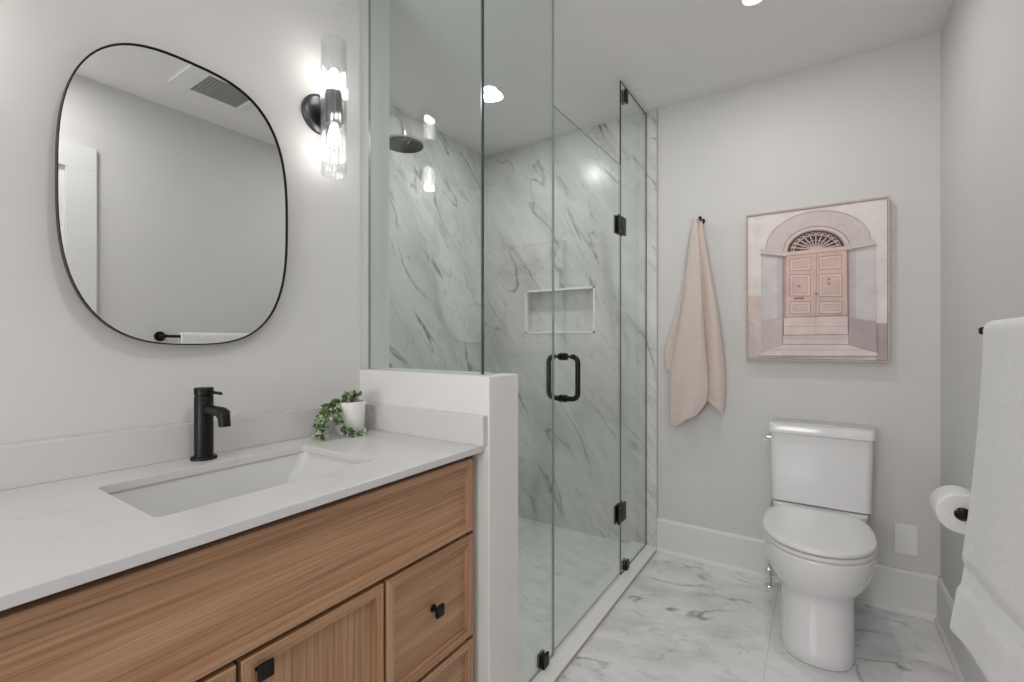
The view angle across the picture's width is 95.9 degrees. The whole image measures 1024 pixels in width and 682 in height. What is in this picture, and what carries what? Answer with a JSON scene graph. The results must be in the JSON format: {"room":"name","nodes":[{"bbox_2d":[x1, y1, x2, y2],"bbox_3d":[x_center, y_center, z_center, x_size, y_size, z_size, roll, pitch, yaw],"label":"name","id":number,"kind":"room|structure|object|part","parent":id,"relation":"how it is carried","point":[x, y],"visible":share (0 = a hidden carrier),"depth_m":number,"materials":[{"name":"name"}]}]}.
{"room":"bathroom","nodes":[
{"label":"bathroom","id":0,"kind":"room"},
{"bbox_2d":[0,0,359,444],"bbox_3d":[-1.649,-0.063,0.163,0.310,2.506,3.613,0,0,33],"label":"wall","id":1,"kind":"structure","parent":0,"point":[64,372],"depth_m":1.15,"materials":[{"name":"paint"}]},
{"bbox_2d":[0,405,334,490],"bbox_3d":[-0.892,0.247,1.052,0.034,0.085,1.293,0,0,36],"label":"backsplash","id":2,"kind":"structure","parent":1,"relation":"attached to","point":[28,463],"depth_m":1.06,"materials":[{"name":"stone"}]},
{"bbox_2d":[55,43,287,344],"bbox_3d":[-0.813,-0.343,1.165,0.041,0.705,0.495,0,0,33],"label":"wall mirror","id":3,"kind":"object","parent":1,"relation":"attached to","point":[171,197],"visible":1,"depth_m":1.11,"materials":[{"name":"black metal"}]},
{"bbox_2d":[301,37,342,172],"bbox_3d":[-0.562,-0.715,1.434,0.119,0.412,0.124,0,0,33],"label":"wall sconce","id":4,"kind":"object","parent":1,"relation":"attached to","point":[323,115],"visible":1,"depth_m":1.41,"materials":[{"name":"black metal"}]},
{"bbox_3d":[-0.547,-0.715,1.420,0.077,0.412,0.075,0,0,33],"label":"lamp shade","id":5,"kind":"part","parent":4,"relation":"part of","materials":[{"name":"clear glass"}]},
{"bbox_3d":[-0.547,-0.629,1.420,0.029,0.071,0.029,0,0,33],"label":"light bulb","id":6,"kind":"part","parent":4,"relation":"part of","materials":[{"name":"white glass"}]},
{"bbox_3d":[-0.547,-0.800,1.420,0.029,0.071,0.029,0,0,33],"label":"light bulb","id":7,"kind":"part","parent":4,"relation":"part of","materials":[{"name":"white glass"}]},
{"bbox_2d":[389,104,484,371],"bbox_3d":[-0.609,-0.063,2.760,0.100,2.506,1.566,0,0,33],"label":"wall","id":8,"kind":"structure","parent":0,"point":[435,191],"depth_m":2.86,"materials":[{"name":"stone"}]},
{"bbox_2d":[389,112,424,152],"bbox_3d":[-0.606,-1.069,2.344,0.368,0.202,0.200,0,0,33],"label":"shower","id":9,"kind":"object","parent":8,"relation":"attached to","point":[402,143],"visible":0.81,"depth_m":2.29,"materials":[{"name":"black metal"}]},
{"bbox_3d":[-0.644,-1.082,2.369,0.277,0.165,0.019,0,0,33],"label":"arm","id":10,"kind":"part","parent":9,"relation":"part of","materials":[{"name":"silver metal"}]},
{"bbox_2d":[360,0,517,681],"bbox_3d":[-0.573,-0.063,1.708,1.322,2.506,0.150,0,0,33],"label":"wall","id":11,"kind":"structure","parent":0,"point":[495,396],"depth_m":1.39,"materials":[{"name":"paint"}]},
{"bbox_2d":[368,0,481,373],"bbox_3d":[-0.298,-0.607,1.505,0.500,1.410,0.010,0,0,33],"label":"glass panel","id":12,"kind":"object","parent":11,"relation":"on","point":[369,1],"visible":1,"depth_m":1.64,"materials":[{"name":"clear glass"}]},
{"bbox_2d":[389,0,952,155],"bbox_3d":[-0.645,-1.366,0.426,2.617,0.100,5.499,0,0,33],"label":"ceiling","id":13,"kind":"structure","parent":0,"point":[666,53],"depth_m":2.08,"materials":[{"name":"paint"}]},
{"bbox_2d":[479,83,499,94],"bbox_3d":[-0.117,-1.313,2.415,0.110,0.005,0.110,0,0,33],"label":"recessed light","id":14,"kind":"object","parent":13,"relation":"in","point":[489,88],"visible":0.82,"depth_m":2.41,"materials":[{"name":"white plastic"}]},
{"bbox_2d":[738,0,764,7],"bbox_3d":[0.924,-1.313,1.769,0.110,0.005,0.110,0,0,33],"label":"recessed light","id":15,"kind":"object","parent":13,"relation":"in","point":[742,3],"visible":1,"depth_m":1.80,"materials":[{"name":"white plastic"}]},
{"bbox_2d":[485,32,939,576],"bbox_3d":[0.884,-0.063,2.646,2.517,2.506,0.108,0,0,33],"label":"wall","id":16,"kind":"structure","parent":0,"point":[866,125],"depth_m":2.48,"materials":[{"name":"paint"}]},
{"bbox_2d":[525,286,594,333],"bbox_3d":[0.323,-0.194,3.005,0.502,0.287,0.094,0,0,33],"label":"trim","id":17,"kind":"structure","parent":16,"relation":"attached to","point":[586,287],"depth_m":2.96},
{"bbox_2d":[518,541,656,681],"bbox_3d":[0.361,1.179,2.053,0.147,0.024,1.458,0,0,33],"label":"shower curb","id":18,"kind":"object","parent":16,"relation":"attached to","point":[566,652],"depth_m":1.94,"materials":[{"name":"stone"}]},
{"bbox_2d":[482,0,553,681],"bbox_3d":[0.033,-0.073,1.540,0.030,2.478,0.432,0,0,33],"label":"glass panel","id":19,"kind":"object","parent":18,"relation":"on","point":[543,658],"visible":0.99,"depth_m":1.72,"materials":[{"name":"clear glass"}]},
{"bbox_2d":[546,106,625,650],"bbox_3d":[0.361,0.140,2.036,0.146,2.033,0.746,0,0,33],"label":"shower door","id":20,"kind":"structure","parent":18,"relation":"on","point":[619,221],"depth_m":2.22,"materials":[{"name":"clear glass"}]},
{"bbox_3d":[0.165,0.141,1.809,0.068,0.192,0.030,0,0,33],"label":"pull handle","id":21,"kind":"part","parent":20,"relation":"part of","materials":[{"name":"black metal"}]},
{"bbox_3d":[0.230,0.141,1.767,0.068,0.192,0.030,0,0,33],"label":"pull handle","id":22,"kind":"part","parent":20,"relation":"part of","materials":[{"name":"black metal"}]},
{"bbox_2d":[620,80,646,574],"bbox_3d":[0.656,-0.067,2.481,0.030,2.466,0.417,0,0,33],"label":"glass panel","id":23,"kind":"object","parent":18,"relation":"on","point":[624,563],"visible":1,"depth_m":2.65,"materials":[{"name":"clear glass"}]},
{"bbox_2d":[657,109,657,517],"bbox_3d":[0.824,-0.073,2.625,0.004,2.486,0.010,0,0,33],"label":"trim","id":24,"kind":"structure","parent":16,"relation":"attached to","point":[657,109],"depth_m":2.62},
{"bbox_2d":[656,518,938,620],"bbox_3d":[1.320,1.097,2.288,1.195,0.186,0.026,0,0,33],"label":"baseboard","id":25,"kind":"structure","parent":16,"relation":"attached to","point":[908,592],"depth_m":2.34,"materials":[{"name":"white paint"}]},
{"bbox_2d":[746,196,889,362],"bbox_3d":[1.431,-0.272,2.200,0.570,0.733,0.047,0,0,33],"label":"framed picture","id":26,"kind":"object","parent":16,"relation":"attached to","point":[818,277],"visible":1,"depth_m":2.17,"materials":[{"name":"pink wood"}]},
{"bbox_2d":[895,523,917,556],"bbox_3d":[1.729,0.871,2.028,0.078,0.131,0.006,0,0,33],"label":"wall plate","id":27,"kind":"object","parent":16,"relation":"attached to","point":[906,536],"visible":1,"depth_m":2.02,"materials":[{"name":"white plastic"}]},
{"bbox_3d":[1.007,-0.646,2.463,0.028,0.028,0.079,0,0,33],"label":"robe hook","id":28,"kind":"object","parent":16,"relation":"attached to","visible":0},
{"bbox_2d":[664,218,724,426],"bbox_3d":[0.964,-0.095,2.466,0.316,1.115,0.114,0,0,33],"label":"hand towel","id":29,"kind":"object","parent":28,"relation":"hanging from","point":[693,353],"visible":1,"depth_m":2.43,"materials":[{"name":"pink fabric"}]},
{"bbox_2d":[518,516,957,681],"bbox_3d":[-0.645,1.240,0.426,2.617,0.100,5.499,0,0,33],"label":"floor","id":30,"kind":"structure","parent":0,"point":[679,620],"depth_m":1.92,"materials":[{"name":"stone"}]},
{"bbox_2d":[0,455,472,681],"bbox_3d":[-0.645,0.751,0.890,0.502,0.878,1.258,0,0,33],"label":"vanity cabinet","id":31,"kind":"object","parent":30,"relation":"on","point":[375,584],"visible":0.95,"depth_m":0.85,"materials":[{"name":"brown wood"}]},
{"bbox_3d":[-0.543,0.811,0.637,0.019,0.558,0.303,0,0,33],"label":"door","id":32,"kind":"part","parent":31,"relation":"part of","materials":[{"name":"brown wood"}]},
{"bbox_2d":[0,402,486,610],"bbox_3d":[-0.679,0.257,0.911,0.609,0.103,1.294,0,0,33],"label":"countertop","id":33,"kind":"structure","parent":31,"relation":"on","point":[61,528],"depth_m":0.94,"materials":[{"name":"stone"}]},
{"bbox_2d":[190,387,230,461],"bbox_3d":[-0.724,0.202,1.115,0.143,0.176,0.057,0,0,33],"label":"faucet","id":34,"kind":"object","parent":33,"relation":"on","point":[205,410],"visible":1,"depth_m":1.12,"materials":[{"name":"black metal"}]},
{"bbox_3d":[-0.723,0.125,1.125,0.048,0.010,0.008,0,0,24],"label":"lever","id":35,"kind":"part","parent":34,"relation":"part of","materials":[{"name":"black metal"}]},
{"bbox_3d":[-0.707,0.177,1.106,0.104,0.046,0.028,0,0,33],"label":"spout","id":36,"kind":"part","parent":34,"relation":"part of","materials":[{"name":"black metal"}]},
{"bbox_2d":[108,452,359,516],"bbox_3d":[-0.581,0.377,1.023,0.328,0.136,0.482,0,0,33],"label":"sink basin","id":37,"kind":"object","parent":33,"relation":"in","point":[169,497],"visible":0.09,"depth_m":1.12,"materials":[{"name":"ceramic"}]},
{"bbox_2d":[311,389,368,439],"bbox_3d":[-0.522,0.219,1.409,0.121,0.141,0.182,0,0,33],"label":"potted plant","id":38,"kind":"object","parent":33,"relation":"on","point":[348,411],"visible":1,"depth_m":1.41,"materials":[{"name":"green plant"}]},
{"bbox_3d":[-0.509,0.239,1.452,0.095,0.102,0.095,0,0,33],"label":"pot","id":39,"kind":"part","parent":38,"relation":"part of","materials":[{"name":"white ceramic"}]},
{"bbox_3d":[-0.426,0.560,0.792,0.028,0.027,0.026,0,0,33],"label":"knob","id":40,"kind":"part","parent":31,"relation":"part of","materials":[{"name":"black metal"}]},
{"bbox_3d":[-0.372,0.811,0.895,0.019,0.558,0.301,0,0,33],"label":"door","id":41,"kind":"part","parent":31,"relation":"part of","materials":[{"name":"brown wood"}]},
{"bbox_3d":[-0.200,0.671,1.156,0.019,0.278,0.307,0,0,33],"label":"drawer","id":42,"kind":"part","parent":31,"relation":"part of","materials":[{"name":"brown wood"}]},
{"bbox_3d":[-0.186,0.671,1.154,0.028,0.027,0.026,0,0,33],"label":"knob","id":43,"kind":"part","parent":31,"relation":"part of","materials":[{"name":"black metal"}]},
{"bbox_3d":[-0.200,0.955,1.156,0.019,0.266,0.307,0,0,33],"label":"drawer","id":44,"kind":"part","parent":31,"relation":"part of","materials":[{"name":"brown wood"}]},
{"bbox_2d":[764,500,774,586],"bbox_3d":[1.256,0.990,2.255,0.048,0.400,0.106,0,0,33],"label":"water supply valve","id":45,"kind":"object","parent":30,"relation":"on","point":[768,568],"visible":0.59,"depth_m":2.25,"materials":[{"name":"silver metal"}]},
{"bbox_2d":[762,418,876,671],"bbox_3d":[1.264,0.785,1.917,0.416,0.810,0.698,0,0,33],"label":"toilet","id":46,"kind":"object","parent":30,"relation":"on","point":[820,544],"visible":1,"depth_m":1.80,"materials":[{"name":"ceramic"}]},
{"bbox_3d":[1.191,0.448,2.157,0.030,0.026,0.064,0,0,33],"label":"flush lever","id":47,"kind":"part","parent":46,"relation":"part of","materials":[{"name":"silver metal"}]},
{"bbox_3d":[1.210,0.767,1.836,0.376,0.017,0.502,0,0,33],"label":"seat","id":48,"kind":"part","parent":46,"relation":"part of","materials":[{"name":"plastic"}]},
{"bbox_3d":[1.212,0.746,1.839,0.376,0.022,0.510,0,0,33],"label":"lid","id":49,"kind":"part","parent":46,"relation":"part of","materials":[{"name":"plastic"}]},
{"bbox_3d":[1.258,0.984,1.909,0.374,0.413,0.667,0,0,33],"label":"bowl","id":50,"kind":"part","parent":46,"relation":"part of","materials":[{"name":"ceramic"}]},
{"bbox_3d":[1.409,0.580,2.120,0.382,0.316,0.196,0,0,33],"label":"tank","id":51,"kind":"part","parent":46,"relation":"part of","materials":[{"name":"ceramic"}]},
{"bbox_3d":[1.406,0.401,2.116,0.398,0.041,0.209,0,0,33],"label":"tank lid","id":52,"kind":"part","parent":46,"relation":"part of","materials":[{"name":"ceramic"}]},
{"bbox_2d":[940,0,1023,601],"bbox_3d":[0.432,-0.063,-0.227,0.100,2.506,5.399,0,0,33],"label":"wall","id":53,"kind":"structure","parent":0,"point":[982,41],"depth_m":1.55,"materials":[{"name":"paint"}]},
{"bbox_2d":[934,577,988,681],"bbox_3d":[0.380,1.097,-0.192,0.026,0.186,5.199,0,0,33],"label":"baseboard","id":54,"kind":"structure","parent":53,"relation":"attached to","point":[965,668],"depth_m":1.74,"materials":[{"name":"white paint"}]},
{"bbox_2d":[957,508,967,518],"bbox_3d":[1.419,0.513,1.432,0.085,0.048,0.184,0,0,33],"label":"toilet paper holder","id":55,"kind":"object","parent":53,"relation":"attached to","point":[962,512],"visible":0.29,"depth_m":1.37,"materials":[{"name":"black metal"}]},
{"bbox_2d":[929,485,970,534],"bbox_3d":[1.389,0.523,1.437,0.124,0.124,0.106,0,0,33],"label":"toilet paper roll","id":56,"kind":"object","parent":55,"relation":"on","point":[944,501],"visible":0.75,"depth_m":1.41,"materials":[{"name":"paper"}]},
{"bbox_2d":[978,327,983,333],"bbox_3d":[1.068,-0.026,0.909,0.094,0.054,0.629,0,0,33],"label":"towel bar","id":57,"kind":"object","parent":53,"relation":"attached to","point":[980,330],"visible":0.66,"depth_m":1.17,"materials":[{"name":"black metal"}]},
{"bbox_2d":[950,317,1023,681],"bbox_3d":[1.033,0.333,0.925,0.111,0.764,0.445,0,0,27],"label":"bath towel","id":58,"kind":"object","parent":57,"relation":"hanging from","point":[987,617],"visible":1,"depth_m":0.97,"materials":[{"name":"white fabric"}]}
]}

